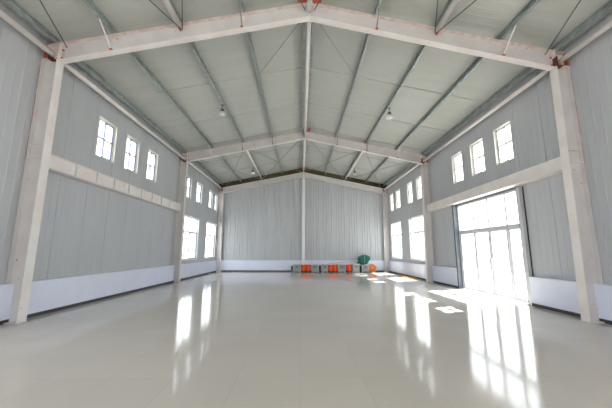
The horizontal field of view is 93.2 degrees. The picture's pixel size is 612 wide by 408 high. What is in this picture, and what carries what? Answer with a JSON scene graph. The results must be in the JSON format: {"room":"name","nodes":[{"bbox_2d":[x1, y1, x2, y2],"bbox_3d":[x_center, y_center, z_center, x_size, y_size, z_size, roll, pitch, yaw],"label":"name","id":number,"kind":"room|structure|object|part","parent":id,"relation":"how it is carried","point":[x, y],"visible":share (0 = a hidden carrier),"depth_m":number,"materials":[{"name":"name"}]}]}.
{"room":"empty warehouse","nodes":[
{"label":"empty warehouse","id":0,"kind":"room"},
{"bbox_2d":[0,1,219,284],"bbox_3d":[-6.790,-0.351,6.667,0.156,7.985,33.100,0,-9,-1],"label":"wall","id":1,"kind":"structure","parent":0,"point":[86,229],"depth_m":8.72,"materials":[{"name":"grey metal"}]},
{"bbox_2d":[95,116,117,162],"bbox_3d":[-6.833,-2.167,9.837,0.162,1.340,0.940,0,-9,-1],"label":"window","id":2,"kind":"structure","parent":1,"relation":"in","point":[112,143],"depth_m":10.11,"materials":[{"name":"white"}]},
{"bbox_3d":[-6.888,-2.168,9.836,0.048,1.296,0.896,0,-9,-1],"label":"frame","id":3,"kind":"part","parent":2,"relation":"part of","materials":[{"name":"white"}]},
{"bbox_3d":[-6.863,-2.138,10.022,0.034,1.216,0.436,0,-9,-1],"label":"sliding sash","id":4,"kind":"part","parent":2,"relation":"part of","materials":[{"name":"white"}]},
{"bbox_2d":[0,260,216,320],"bbox_3d":[-6.659,2.135,6.208,0.127,0.760,32.981,0,-9,-1],"label":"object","id":5,"kind":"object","parent":1,"relation":"attached to","point":[47,294],"depth_m":8.84,"materials":[{"name":"white paint"}]},
{"bbox_2d":[0,270,216,324],"bbox_3d":[-6.715,3.054,9.250,0.133,0.085,26.681,0,-9,-1],"label":"baseboard","id":6,"kind":"structure","parent":1,"relation":"attached to","point":[143,288],"depth_m":8.96,"materials":[{"name":"grey"}]},
{"bbox_2d":[124,134,139,173],"bbox_3d":[-6.861,-1.930,11.307,0.162,1.340,0.900,0,-9,-1],"label":"window","id":7,"kind":"structure","parent":1,"relation":"in","point":[135,156],"depth_m":11.60,"materials":[{"name":"white"}]},
{"bbox_3d":[-6.890,-1.902,11.483,0.034,1.216,0.416,0,-9,-1],"label":"sliding sash","id":8,"kind":"part","parent":7,"relation":"part of","materials":[{"name":"white"}]},
{"bbox_2d":[146,149,158,182],"bbox_3d":[-6.889,-1.683,12.842,0.162,1.340,0.870,0,-9,-1],"label":"window","id":9,"kind":"structure","parent":1,"relation":"in","point":[155,165],"depth_m":13.12,"materials":[{"name":"white"}]},
{"bbox_3d":[-6.918,-1.655,13.010,0.034,1.216,0.401,0,-9,-1],"label":"sliding sash","id":10,"kind":"part","parent":9,"relation":"part of","materials":[{"name":"white"}]},
{"bbox_2d":[186,175,191,198],"bbox_3d":[-6.968,-0.996,17.036,0.162,1.320,0.870,0,-9,-1],"label":"window","id":11,"kind":"structure","parent":1,"relation":"in","point":[188,176],"depth_m":17.36,"materials":[{"name":"white"}]},
{"bbox_2d":[182,215,198,259],"bbox_3d":[-6.991,2.049,17.420,0.162,2.570,2.400,0,-9,-1],"label":"window","id":12,"kind":"structure","parent":1,"relation":"in","point":[196,233],"depth_m":18.34,"materials":[{"name":"white metal"}]},
{"bbox_3d":[-7.028,2.566,17.890,0.034,1.550,1.153,0,-9,-1],"label":"sliding sash","id":13,"kind":"part","parent":12,"relation":"part of","materials":[{"name":"white"}]},
{"bbox_2d":[196,181,202,203],"bbox_3d":[-7.000,-0.711,18.803,0.162,1.320,1.050,0,-9,-1],"label":"window","id":14,"kind":"structure","parent":1,"relation":"in","point":[198,183],"depth_m":19.19,"materials":[{"name":"white"}]},
{"bbox_2d":[205,221,215,257],"bbox_3d":[-7.062,2.665,21.235,0.162,2.570,2.330,0,-9,-1],"label":"window","id":15,"kind":"structure","parent":1,"relation":"in","point":[209,223],"depth_m":22.13,"materials":[{"name":"white metal"}]},
{"bbox_2d":[208,189,212,208],"bbox_3d":[-7.045,-0.329,21.172,0.162,1.320,0.950,0,-9,-1],"label":"window","id":16,"kind":"structure","parent":1,"relation":"in","point":[210,191],"depth_m":21.54,"materials":[{"name":"white"}]},
{"bbox_2d":[214,193,217,210],"bbox_3d":[-7.070,-0.108,22.539,0.162,1.320,0.780,0,-9,-1],"label":"window","id":17,"kind":"structure","parent":1,"relation":"in","point":[216,195],"depth_m":22.87,"materials":[{"name":"white"}]},
{"bbox_2d":[221,177,383,260],"bbox_3d":[-0.207,1.149,23.375,13.930,8.378,0.180,0,-9,-1],"label":"wall","id":18,"kind":"structure","parent":0,"point":[264,222],"depth_m":23.24,"materials":[{"name":"grey metal"}]},
{"bbox_2d":[221,260,383,269],"bbox_3d":[-0.214,4.808,22.664,13.630,0.758,0.119,0,-9,-1],"label":"trim","id":19,"kind":"structure","parent":18,"relation":"attached to","point":[225,264],"depth_m":22.58,"materials":[{"name":"white paint"}]},
{"bbox_2d":[221,270,383,271],"bbox_3d":[-0.224,5.223,22.594,13.358,0.085,0.125,0,-9,-1],"label":"baseboard","id":20,"kind":"structure","parent":18,"relation":"attached to","point":[221,270],"depth_m":22.49,"materials":[{"name":"grey"}]},
{"bbox_2d":[220,168,386,188],"bbox_3d":[-0.196,-2.103,23.774,13.630,1.825,0.110,0,-9,-1],"label":"trim","id":21,"kind":"structure","parent":18,"relation":"attached to","point":[294,171],"depth_m":23.75,"materials":[{"name":"metal"}]},
{"bbox_2d":[0,271,611,407],"bbox_3d":[0.088,2.699,6.303,13.630,0.120,33.100,0,-9,-1],"label":"floor","id":22,"kind":"structure","parent":0,"point":[222,339],"depth_m":4.67,"materials":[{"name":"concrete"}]},
{"bbox_2d":[3,58,63,323],"bbox_3d":[-6.501,-0.521,6.931,0.419,6.406,0.240,0,-9,-1],"label":"steel column","id":23,"kind":"structure","parent":22,"relation":"on","point":[22,257],"depth_m":6.89,"materials":[{"name":"metal"}]},
{"bbox_3d":[-6.451,2.631,6.423,0.303,0.020,0.240,0,-9,-1],"label":"plate","id":24,"kind":"part","parent":23,"relation":"part of","materials":[{"name":"paint"}]},
{"bbox_2d":[0,9,55,61],"bbox_3d":[-6.363,-4.456,3.274,0.155,0.270,8.458,0,-9,-1],"label":"tube","id":25,"kind":"object","parent":23,"relation":"attached to","point":[51,54],"visible":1,"depth_m":6.65,"materials":[{"name":"paint"}]},
{"bbox_2d":[48,153,180,211],"bbox_3d":[-6.672,-0.466,11.212,0.228,0.400,8.455,0,-9,-1],"label":"beam","id":26,"kind":"structure","parent":23,"relation":"attached to","point":[58,165],"depth_m":9.37,"materials":[{"name":"metal"}]},
{"bbox_2d":[64,64,185,161],"bbox_3d":[-6.519,-3.106,11.641,0.155,0.270,8.455,0,-9,-1],"label":"tube","id":27,"kind":"object","parent":23,"relation":"attached to","point":[71,69],"visible":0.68,"depth_m":9.80,"materials":[{"name":"paint"}]},
{"bbox_2d":[43,2,309,63],"bbox_3d":[-3.284,-4.571,7.370,6.766,1.797,0.721,0,-9,-1],"label":"rafter","id":28,"kind":"object","parent":23,"relation":"on","point":[105,45],"visible":0.91,"depth_m":7.61,"materials":[{"name":"paint"}]},
{"bbox_2d":[39,0,67,47],"bbox_3d":[-4.588,-4.939,3.385,0.026,0.616,8.766,4,-10,-20],"label":"rod","id":29,"kind":"object","parent":28,"relation":"attached to","point":[39,0],"visible":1,"depth_m":6.67,"materials":[{"name":"grey metal"}]},
{"bbox_3d":[-6.323,-3.926,7.484,0.024,0.484,0.180,0,-9,-1],"label":"plate","id":30,"kind":"part","parent":28,"relation":"part of","materials":[{"name":"paint"}]},
{"bbox_2d":[82,0,240,181],"bbox_3d":[-5.002,-4.514,7.403,0.072,0.174,32.760,0,-9,-1],"label":"purlin","id":31,"kind":"structure","parent":28,"relation":"on","point":[92,6],"depth_m":9.43,"materials":[{"name":"metal"}]},
{"bbox_2d":[149,0,181,29],"bbox_3d":[-4.588,-4.905,3.379,0.026,0.616,8.766,-3,-10,18],"label":"rod","id":32,"kind":"object","parent":28,"relation":"attached to","point":[149,0],"visible":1,"depth_m":6.97,"materials":[{"name":"grey metal"}]},
{"bbox_2d":[162,0,181,31],"bbox_3d":[-3.228,-5.306,3.470,0.136,0.170,8.458,0,-9,-1],"label":"tube","id":33,"kind":"object","parent":28,"relation":"attached to","point":[167,3],"visible":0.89,"depth_m":7.08,"materials":[{"name":"paint"}]},
{"bbox_2d":[181,0,182,28],"bbox_3d":[-1.547,-5.538,3.538,0.026,0.682,8.877,4,-10,-22],"label":"rod","id":34,"kind":"object","parent":28,"relation":"attached to","point":[181,0],"visible":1,"depth_m":7.04,"materials":[{"name":"grey metal"}]},
{"bbox_2d":[169,0,261,175],"bbox_3d":[-3.322,-4.845,7.487,0.072,0.174,32.760,0,-9,-1],"label":"purlin","id":35,"kind":"structure","parent":28,"relation":"on","point":[192,45],"depth_m":10.19,"materials":[{"name":"metal"}]},
{"bbox_2d":[218,104,225,116],"bbox_3d":[-3.410,-3.815,11.797,0.300,0.480,0.300,0,-9,-1],"label":"pendant lamp","id":36,"kind":"object","parent":35,"relation":"hanging from","point":[221,113],"visible":1,"depth_m":11.74,"materials":[{"name":"grey metal"}]},
{"bbox_2d":[238,0,281,173],"bbox_3d":[-1.681,-5.168,7.570,0.072,0.174,32.760,0,-9,-1],"label":"purlin","id":37,"kind":"structure","parent":28,"relation":"on","point":[239,1],"depth_m":10.47,"materials":[{"name":"metal"}]},
{"bbox_2d":[260,23,298,72],"bbox_3d":[-0.881,-4.887,9.181,0.020,0.110,2.831,6,-11,-33],"label":"rod","id":38,"kind":"object","parent":37,"relation":"attached to","point":[298,23],"visible":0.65,"depth_m":9.06,"materials":[{"name":"grey metal"}]},
{"bbox_2d":[302,22,305,165],"bbox_3d":[-0.030,-5.493,7.653,0.072,0.174,32.760,0,-9,-1],"label":"purlin","id":39,"kind":"structure","parent":28,"relation":"on","point":[304,23],"depth_m":11.09,"materials":[{"name":"metal"}]},
{"bbox_2d":[304,22,310,135],"bbox_3d":[0.017,-4.458,11.981,0.124,0.155,8.455,0,-9,-1],"label":"tube","id":40,"kind":"object","parent":28,"relation":"attached to","point":[308,40],"visible":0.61,"depth_m":10.18,"materials":[{"name":"paint"}]},
{"bbox_2d":[307,0,311,12],"bbox_3d":[0.173,-5.808,3.614,0.124,0.155,8.458,0,-9,-1],"label":"tube","id":41,"kind":"object","parent":28,"relation":"attached to","point":[309,5],"visible":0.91,"depth_m":7.51,"materials":[{"name":"paint"}]},
{"bbox_2d":[172,161,187,281],"bbox_3d":[-6.652,0.828,15.296,0.410,6.406,0.240,0,-9,-1],"label":"steel column","id":42,"kind":"structure","parent":22,"relation":"on","point":[183,166],"depth_m":15.27,"materials":[{"name":"metal"}]},
{"bbox_2d":[188,162,222,189],"bbox_3d":[-6.667,-1.826,19.578,0.155,0.270,7.587,0,-9,-1],"label":"tube","id":43,"kind":"object","parent":42,"relation":"attached to","point":[190,163],"visible":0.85,"depth_m":18.86,"materials":[{"name":"paint"}]},
{"bbox_2d":[180,131,304,161],"bbox_3d":[-3.440,-3.221,15.736,6.766,1.797,0.721,0,-9,-1],"label":"rafter","id":44,"kind":"object","parent":42,"relation":"on","point":[277,140],"visible":0.91,"depth_m":15.98,"materials":[{"name":"paint"}]},
{"bbox_2d":[2,0,222,184],"bbox_3d":[-6.453,-4.229,7.329,0.072,0.174,32.760,0,-9,-1],"label":"purlin","id":45,"kind":"structure","parent":44,"relation":"on","point":[13,4],"depth_m":8.95,"materials":[{"name":"metal"}]},
{"bbox_2d":[246,151,261,178],"bbox_3d":[-3.532,-2.676,19.773,0.136,0.170,7.587,0,-9,-1],"label":"tube","id":46,"kind":"object","parent":44,"relation":"attached to","point":[247,152],"visible":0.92,"depth_m":19.28,"materials":[{"name":"paint"}]},
{"bbox_2d":[303,140,305,172],"bbox_3d":[-0.131,-3.178,19.918,0.124,0.155,7.587,0,-9,-1],"label":"tube","id":47,"kind":"object","parent":44,"relation":"attached to","point":[304,140],"visible":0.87,"depth_m":19.25,"materials":[{"name":"paint"}]},
{"bbox_2d":[215,192,223,271],"bbox_3d":[-6.793,2.148,22.788,0.410,6.186,0.220,0,-9,-1],"label":"steel column","id":48,"kind":"structure","parent":22,"relation":"on","point":[221,195],"depth_m":22.79,"materials":[{"name":"metal"}]},
{"bbox_2d":[219,172,303,192],"bbox_3d":[-3.586,-1.735,23.474,6.766,1.767,0.180,0,-9,-1],"label":"rafter","id":49,"kind":"object","parent":48,"relation":"on","point":[297,175],"visible":0.96,"depth_m":23.45,"materials":[{"name":"paint"}]},
{"bbox_2d":[202,160,262,179],"bbox_3d":[-4.892,-2.274,19.683,0.032,0.622,7.950,-3,-10,20],"label":"rod","id":50,"kind":"object","parent":49,"relation":"attached to","point":[202,160],"visible":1,"depth_m":19.12,"materials":[{"name":"grey"}]},
{"bbox_2d":[293,264,300,271],"bbox_3d":[-0.693,4.883,22.017,0.601,0.570,0.475,0,-9,-1],"label":"storage box","id":51,"kind":"object","parent":22,"relation":"on","point":[296,267],"visible":0.96,"depth_m":21.81,"materials":[{"name":"grey"}]},
{"bbox_2d":[302,178,304,264],"bbox_3d":[-0.192,1.554,23.002,0.270,7.460,0.230,0,-9,-1],"label":"post","id":52,"kind":"object","parent":22,"relation":"on","point":[303,179],"visible":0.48,"depth_m":22.93,"materials":[{"name":"white metal"}]},
{"bbox_2d":[301,264,305,271],"bbox_3d":[-0.192,4.890,22.053,0.344,0.570,0.344,0,-9,-1],"label":"drum","id":53,"kind":"object","parent":22,"relation":"on","point":[303,267],"visible":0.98,"depth_m":21.92,"materials":[{"name":"orange plastic"}]},
{"bbox_2d":[306,264,310,271],"bbox_3d":[0.171,4.892,22.059,0.367,0.570,0.367,0,-9,-1],"label":"drum","id":54,"kind":"object","parent":22,"relation":"on","point":[308,267],"visible":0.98,"depth_m":21.91,"materials":[{"name":"orange plastic"}]},
{"bbox_2d":[311,264,318,271],"bbox_3d":[0.688,4.891,22.041,0.548,0.570,0.475,0,-9,-1],"label":"storage box","id":55,"kind":"object","parent":22,"relation":"on","point":[314,267],"visible":0.98,"depth_m":21.84,"materials":[{"name":"grey"}]},
{"bbox_2d":[321,264,327,271],"bbox_3d":[1.426,4.895,22.055,0.479,0.570,0.475,0,-9,-1],"label":"storage box","id":56,"kind":"object","parent":22,"relation":"on","point":[324,267],"visible":0.98,"depth_m":21.85,"materials":[{"name":"grey"}]},
{"bbox_2d":[333,264,337,271],"bbox_3d":[2.217,4.903,22.096,0.375,0.570,0.375,0,-9,-1],"label":"drum","id":57,"kind":"object","parent":22,"relation":"on","point":[335,269],"visible":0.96,"depth_m":21.93,"materials":[{"name":"orange plastic"}]},
{"bbox_2d":[338,264,345,271],"bbox_3d":[2.719,4.902,22.078,0.556,0.570,0.475,0,-9,-1],"label":"storage box","id":58,"kind":"object","parent":22,"relation":"on","point":[341,267],"visible":0.94,"depth_m":21.87,"materials":[{"name":"grey"}]},
{"bbox_2d":[346,264,351,271],"bbox_3d":[3.280,4.909,22.115,0.451,0.570,0.451,0,-9,-1],"label":"drum","id":59,"kind":"object","parent":22,"relation":"on","point":[348,267],"visible":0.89,"depth_m":21.93,"materials":[{"name":"orange plastic"}]},
{"bbox_2d":[352,264,359,271],"bbox_3d":[3.801,4.893,22.099,0.533,0.600,0.475,0,-9,-1],"label":"storage box","id":60,"kind":"object","parent":22,"relation":"on","point":[355,267],"visible":0.95,"depth_m":21.90,"materials":[{"name":"white"}]},
{"bbox_2d":[361,265,368,271],"bbox_3d":[4.497,4.921,22.108,0.548,0.550,0.475,0,-9,-1],"label":"storage box","id":61,"kind":"object","parent":22,"relation":"on","point":[364,268],"visible":0.93,"depth_m":21.91,"materials":[{"name":"grey"}]},
{"bbox_2d":[356,255,369,264],"bbox_3d":[4.423,4.283,22.245,1.020,0.746,0.641,-4,-10,23],"label":"bundle","id":62,"kind":"object","parent":61,"relation":"on","point":[363,259],"visible":1,"depth_m":22.09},
{"bbox_2d":[369,264,375,271],"bbox_3d":[5.066,4.906,22.163,0.600,0.600,0.330,0,-9,-1],"label":"hose reel","id":63,"kind":"object","parent":22,"relation":"on","point":[372,268],"visible":0.93,"depth_m":22.04,"materials":[{"name":"orange plastic"}]},
{"bbox_2d":[383,194,389,271],"bbox_3d":[6.360,2.225,23.020,0.460,6.173,0.220,0,-9,-1],"label":"steel column","id":64,"kind":"structure","parent":22,"relation":"on","point":[385,196],"depth_m":22.99,"materials":[{"name":"metal"}]},
{"bbox_2d":[304,172,386,193],"bbox_3d":[3.189,-1.692,23.593,6.784,1.780,0.180,0,-9,-1],"label":"rafter","id":65,"kind":"object","parent":64,"relation":"on","point":[378,190],"visible":0.95,"depth_m":23.58,"materials":[{"name":"paint"}]},
{"bbox_2d":[421,163,434,281],"bbox_3d":[6.500,0.905,15.529,0.460,6.393,0.240,0,-9,-1],"label":"steel column","id":66,"kind":"structure","parent":22,"relation":"on","point":[425,181],"depth_m":15.47,"materials":[{"name":"metal"}]},
{"bbox_2d":[305,132,427,163],"bbox_3d":[3.334,-3.179,15.855,6.784,1.810,0.721,0,-9,-1],"label":"rafter","id":67,"kind":"object","parent":66,"relation":"on","point":[348,144],"visible":0.94,"depth_m":16.11,"materials":[{"name":"paint"}]},
{"bbox_2d":[305,22,314,168],"bbox_3d":[0.229,-5.492,7.658,0.072,0.174,32.760,0,-9,-1],"label":"purlin","id":68,"kind":"structure","parent":67,"relation":"on","point":[313,23],"depth_m":11.03,"materials":[{"name":"metal"}]},
{"bbox_2d":[345,152,362,179],"bbox_3d":[3.267,-2.639,19.894,0.136,0.170,7.587,0,-9,-1],"label":"tube","id":69,"kind":"object","parent":67,"relation":"attached to","point":[360,154],"visible":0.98,"depth_m":19.48,"materials":[{"name":"paint"}]},
{"bbox_2d":[366,0,540,181],"bbox_3d":[5.196,-4.459,7.584,0.072,0.174,32.760,0,-9,-1],"label":"purlin","id":70,"kind":"structure","parent":67,"relation":"on","point":[522,14],"depth_m":9.35,"materials":[{"name":"metal"}]},
{"bbox_2d":[383,164,420,190],"bbox_3d":[6.401,-1.756,19.810,0.155,0.270,7.587,0,-9,-1],"label":"tube","id":71,"kind":"object","parent":66,"relation":"attached to","point":[417,165],"visible":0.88,"depth_m":19.05,"materials":[{"name":"paint"}]},
{"bbox_2d":[550,66,604,322],"bbox_3d":[6.661,-0.444,7.164,0.469,6.393,0.240,0,-9,-1],"label":"steel column","id":72,"kind":"structure","parent":22,"relation":"on","point":[588,271],"depth_m":7.10,"materials":[{"name":"metal"}]},
{"bbox_2d":[309,3,567,70],"bbox_3d":[3.490,-4.529,7.490,6.784,1.810,0.721,0,-9,-1],"label":"rafter","id":73,"kind":"object","parent":72,"relation":"on","point":[461,42],"visible":0.84,"depth_m":7.74,"materials":[{"name":"paint"}]},
{"bbox_2d":[325,0,381,173],"bbox_3d":[1.878,-5.149,7.633,0.072,0.174,32.760,0,-9,-1],"label":"purlin","id":74,"kind":"structure","parent":73,"relation":"on","point":[378,4],"depth_m":10.45,"materials":[{"name":"metal"}]},
{"bbox_2d":[319,23,354,74],"bbox_3d":[1.019,-4.877,9.214,0.020,0.110,2.831,-5,-11,31],"label":"rod","id":75,"kind":"object","parent":74,"relation":"attached to","point":[319,23],"visible":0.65,"depth_m":9.08,"materials":[{"name":"grey metal"}]},
{"bbox_2d":[345,0,452,176],"bbox_3d":[3.517,-4.808,7.609,0.072,0.174,32.760,0,-9,-1],"label":"purlin","id":76,"kind":"structure","parent":73,"relation":"on","point":[423,47],"depth_m":10.19,"materials":[{"name":"metal"}]},
{"bbox_2d":[386,108,392,119],"bbox_3d":[3.467,-3.757,12.018,0.300,0.480,0.300,0,-9,-1],"label":"pendant lamp","id":77,"kind":"object","parent":76,"relation":"hanging from","point":[389,116],"visible":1,"depth_m":11.96,"materials":[{"name":"grey metal"}]},
{"bbox_2d":[434,0,437,32],"bbox_3d":[1.892,-5.520,3.599,0.026,0.682,8.877,-3,-10,20],"label":"rod","id":78,"kind":"object","parent":73,"relation":"attached to","point":[437,0],"visible":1,"depth_m":7.16,"materials":[{"name":"grey metal"}]},
{"bbox_2d":[436,0,459,35],"bbox_3d":[3.571,-5.269,3.590,0.136,0.170,8.458,0,-9,-1],"label":"tube","id":79,"kind":"object","parent":73,"relation":"attached to","point":[454,3],"visible":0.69,"depth_m":7.13,"materials":[{"name":"paint"}]},
{"bbox_2d":[435,0,476,33],"bbox_3d":[4.930,-4.854,3.549,0.026,0.616,8.766,4,-10,-20],"label":"rod","id":80,"kind":"object","parent":73,"relation":"attached to","point":[475,0],"visible":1,"depth_m":7.01,"materials":[{"name":"grey metal"}]},
{"bbox_2d":[383,0,611,185],"bbox_3d":[6.645,-4.158,7.562,0.072,0.174,32.760,0,-9,-1],"label":"purlin","id":81,"kind":"structure","parent":73,"relation":"on","point":[607,7],"depth_m":9.00,"materials":[{"name":"metal"}]},
{"bbox_3d":[6.565,-3.845,7.711,0.024,0.485,0.180,0,-9,-1],"label":"plate","id":82,"kind":"part","parent":73,"relation":"part of","materials":[{"name":"paint"}]},
{"bbox_2d":[545,0,580,54],"bbox_3d":[4.930,-4.888,3.554,0.026,0.616,8.766,-3,-10,18],"label":"rod","id":83,"kind":"object","parent":73,"relation":"attached to","point":[580,0],"visible":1,"depth_m":6.72,"materials":[{"name":"grey metal"}]},
{"bbox_2d":[421,70,549,163],"bbox_3d":[6.549,-3.036,11.873,0.155,0.270,8.455,0,-9,-1],"label":"tube","id":84,"kind":"object","parent":72,"relation":"attached to","point":[544,72],"visible":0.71,"depth_m":10.08,"materials":[{"name":"paint"}]},
{"bbox_2d":[426,157,561,211],"bbox_3d":[6.679,-0.431,11.455,0.278,0.375,8.455,0,-9,-1],"label":"beam","id":85,"kind":"structure","parent":72,"relation":"attached to","point":[552,167],"depth_m":9.61,"materials":[{"name":"metal"}]},
{"bbox_2d":[552,20,611,68],"bbox_3d":[6.705,-4.386,3.506,0.155,0.270,8.458,0,-9,-1],"label":"tube","id":86,"kind":"object","parent":72,"relation":"attached to","point":[556,62],"visible":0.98,"depth_m":6.94,"materials":[{"name":"paint"}]},
{"bbox_3d":[6.586,2.701,6.655,0.335,0.020,0.240,0,-9,-1],"label":"plate","id":87,"kind":"part","parent":72,"relation":"part of","materials":[{"name":"paint"}]},
{"bbox_2d":[0,0,611,184],"bbox_3d":[0.108,-4.948,7.537,14.230,1.588,33.300,0,-9,-1],"label":"ceiling","id":88,"kind":"structure","parent":0,"point":[228,60],"depth_m":10.06,"materials":[{"name":"grey metal"}]},
{"bbox_2d":[387,11,611,288],"bbox_3d":[6.982,-0.276,6.912,0.156,7.981,33.100,0,-9,-1],"label":"wall","id":89,"kind":"structure","parent":0,"point":[531,113],"depth_m":8.48,"materials":[{"name":"grey metal"}]},
{"bbox_2d":[390,193,393,210],"bbox_3d":[6.704,-0.123,22.357,0.162,1.360,0.750,0,-9,-1],"label":"window","id":90,"kind":"structure","parent":89,"relation":"in","point":[391,202],"depth_m":22.65,"materials":[{"name":"white"}]},
{"bbox_2d":[391,221,402,258],"bbox_3d":[6.708,2.672,21.258,0.162,2.630,2.270,0,-9,-1],"label":"window","id":91,"kind":"structure","parent":89,"relation":"in","point":[392,224],"depth_m":22.00,"materials":[{"name":"white"}]},
{"bbox_2d":[396,189,400,208],"bbox_3d":[6.731,-0.360,20.891,0.162,1.360,0.920,0,-9,-1],"label":"window","id":92,"kind":"structure","parent":89,"relation":"in","point":[398,201],"depth_m":21.23,"materials":[{"name":"white"}]},
{"bbox_2d":[407,181,412,203],"bbox_3d":[6.772,-0.719,18.665,0.162,1.360,0.870,0,-9,-1],"label":"window","id":93,"kind":"structure","parent":89,"relation":"in","point":[409,183],"depth_m":18.96,"materials":[{"name":"white"}]},
{"bbox_2d":[408,214,424,260],"bbox_3d":[6.779,2.062,17.477,0.162,2.630,2.390,0,-9,-1],"label":"window","id":94,"kind":"structure","parent":89,"relation":"in","point":[419,216],"depth_m":18.38,"materials":[{"name":"white"}]},
{"bbox_3d":[6.793,2.590,17.944,0.034,1.588,1.148,0,-9,-1],"label":"sliding sash","id":95,"kind":"part","parent":94,"relation":"part of","materials":[{"name":"white"}]},
{"bbox_2d":[416,175,421,199],"bbox_3d":[6.801,-0.963,17.150,0.162,1.360,0.900,0,-9,-1],"label":"window","id":96,"kind":"structure","parent":89,"relation":"in","point":[419,177],"depth_m":17.50,"materials":[{"name":"white"}]},
{"bbox_3d":[6.823,-0.935,17.326,0.034,1.236,0.416,0,-9,-1],"label":"sliding sash","id":97,"kind":"part","parent":96,"relation":"part of","materials":[{"name":"white"}]},
{"bbox_2d":[451,150,463,183],"bbox_3d":[6.878,-1.623,12.998,0.162,1.340,0.850,0,-9,-1],"label":"window","id":98,"kind":"structure","parent":89,"relation":"in","point":[454,169],"depth_m":13.27,"materials":[{"name":"white"}]},
{"bbox_3d":[6.901,-1.596,13.162,0.034,1.216,0.391,0,-9,-1],"label":"sliding sash","id":99,"kind":"part","parent":98,"relation":"part of","materials":[{"name":"white"}]},
{"bbox_2d":[469,137,485,175],"bbox_3d":[6.905,-1.857,11.547,0.162,1.340,0.890,0,-9,-1],"label":"window","id":100,"kind":"structure","parent":89,"relation":"in","point":[473,159],"depth_m":11.82,"materials":[{"name":"white"}]},
{"bbox_3d":[6.928,-1.829,11.721,0.034,1.216,0.411,0,-9,-1],"label":"sliding sash","id":101,"kind":"part","parent":100,"relation":"part of","materials":[{"name":"white"}]},
{"bbox_2d":[452,186,533,305],"bbox_3d":[6.834,1.545,10.913,0.270,3.660,4.135,0,-9,-1],"label":"door","id":102,"kind":"structure","parent":89,"relation":"in","point":[522,225],"depth_m":10.46,"materials":[{"name":"grey metal"}]},
{"bbox_2d":[389,261,611,320],"bbox_3d":[6.832,2.207,6.448,0.145,0.760,32.981,0,-9,-1],"label":"trim","id":103,"kind":"structure","parent":89,"relation":"attached to","point":[554,293],"depth_m":8.00,"materials":[{"name":"white paint"}]},
{"bbox_2d":[389,271,611,324],"bbox_3d":[6.770,3.126,9.490,0.151,0.085,26.681,0,-9,-1],"label":"baseboard","id":104,"kind":"structure","parent":89,"relation":"attached to","point":[533,304],"depth_m":7.96,"materials":[{"name":"grey"}]},
{"bbox_2d":[493,120,513,165],"bbox_3d":[6.933,-2.095,10.071,0.162,1.340,0.880,0,-9,-1],"label":"window","id":105,"kind":"structure","parent":89,"relation":"in","point":[497,146],"depth_m":10.34,"materials":[{"name":"white"}]},
{"bbox_3d":[6.955,-2.067,10.243,0.034,1.216,0.406,0,-9,-1],"label":"sliding sash","id":106,"kind":"part","parent":105,"relation":"part of","materials":[{"name":"white"}]},
{"bbox_3d":[6.987,-2.095,10.072,0.048,1.296,0.836,0,-9,-1],"label":"frame","id":107,"kind":"part","parent":105,"relation":"part of","materials":[{"name":"white"}]},
{"label":"outside","id":108,"kind":"structure","parent":0,"visible":0},
{"bbox_2d":[182,255,527,303],"bbox_3d":[-0.372,4.977,19.452,180.000,0.170,180.000,0,-9,-1],"label":"ground","id":109,"kind":"structure","parent":108,"point":[504,284],"depth_m":16.75,"materials":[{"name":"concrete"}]},
{"bbox_2d":[182,232,192,256],"bbox_3d":[-12.364,4.487,28.397,2.279,3.619,2.205,3,-10,-17],"label":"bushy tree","id":110,"kind":"object","parent":109,"relation":"on","point":[186,236],"visible":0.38,"depth_m":28.72,"materials":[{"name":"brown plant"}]},
{"bbox_2d":[185,229,195,253],"bbox_3d":[-12.788,4.968,33.335,2.286,4.238,2.271,0,-9,-1],"label":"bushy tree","id":111,"kind":"object","parent":109,"relation":"on","point":[193,229],"visible":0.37,"depth_m":33.25,"materials":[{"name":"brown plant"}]},
{"bbox_2d":[394,246,481,258],"bbox_3d":[25.018,10.938,55.517,16.403,5.780,12.508,4,-10,-25],"label":"mound","id":112,"kind":"object","parent":109,"relation":"on","point":[467,251],"visible":0.12,"depth_m":52.29,"materials":[{"name":"white"}]},
{"bbox_2d":[464,245,524,270],"bbox_3d":[23.645,6.604,29.777,13.068,4.599,11.569,0,-9,-1],"label":"mound","id":113,"kind":"object","parent":109,"relation":"on","point":[501,255],"visible":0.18,"depth_m":27.64,"materials":[{"name":"white"}]}
]}

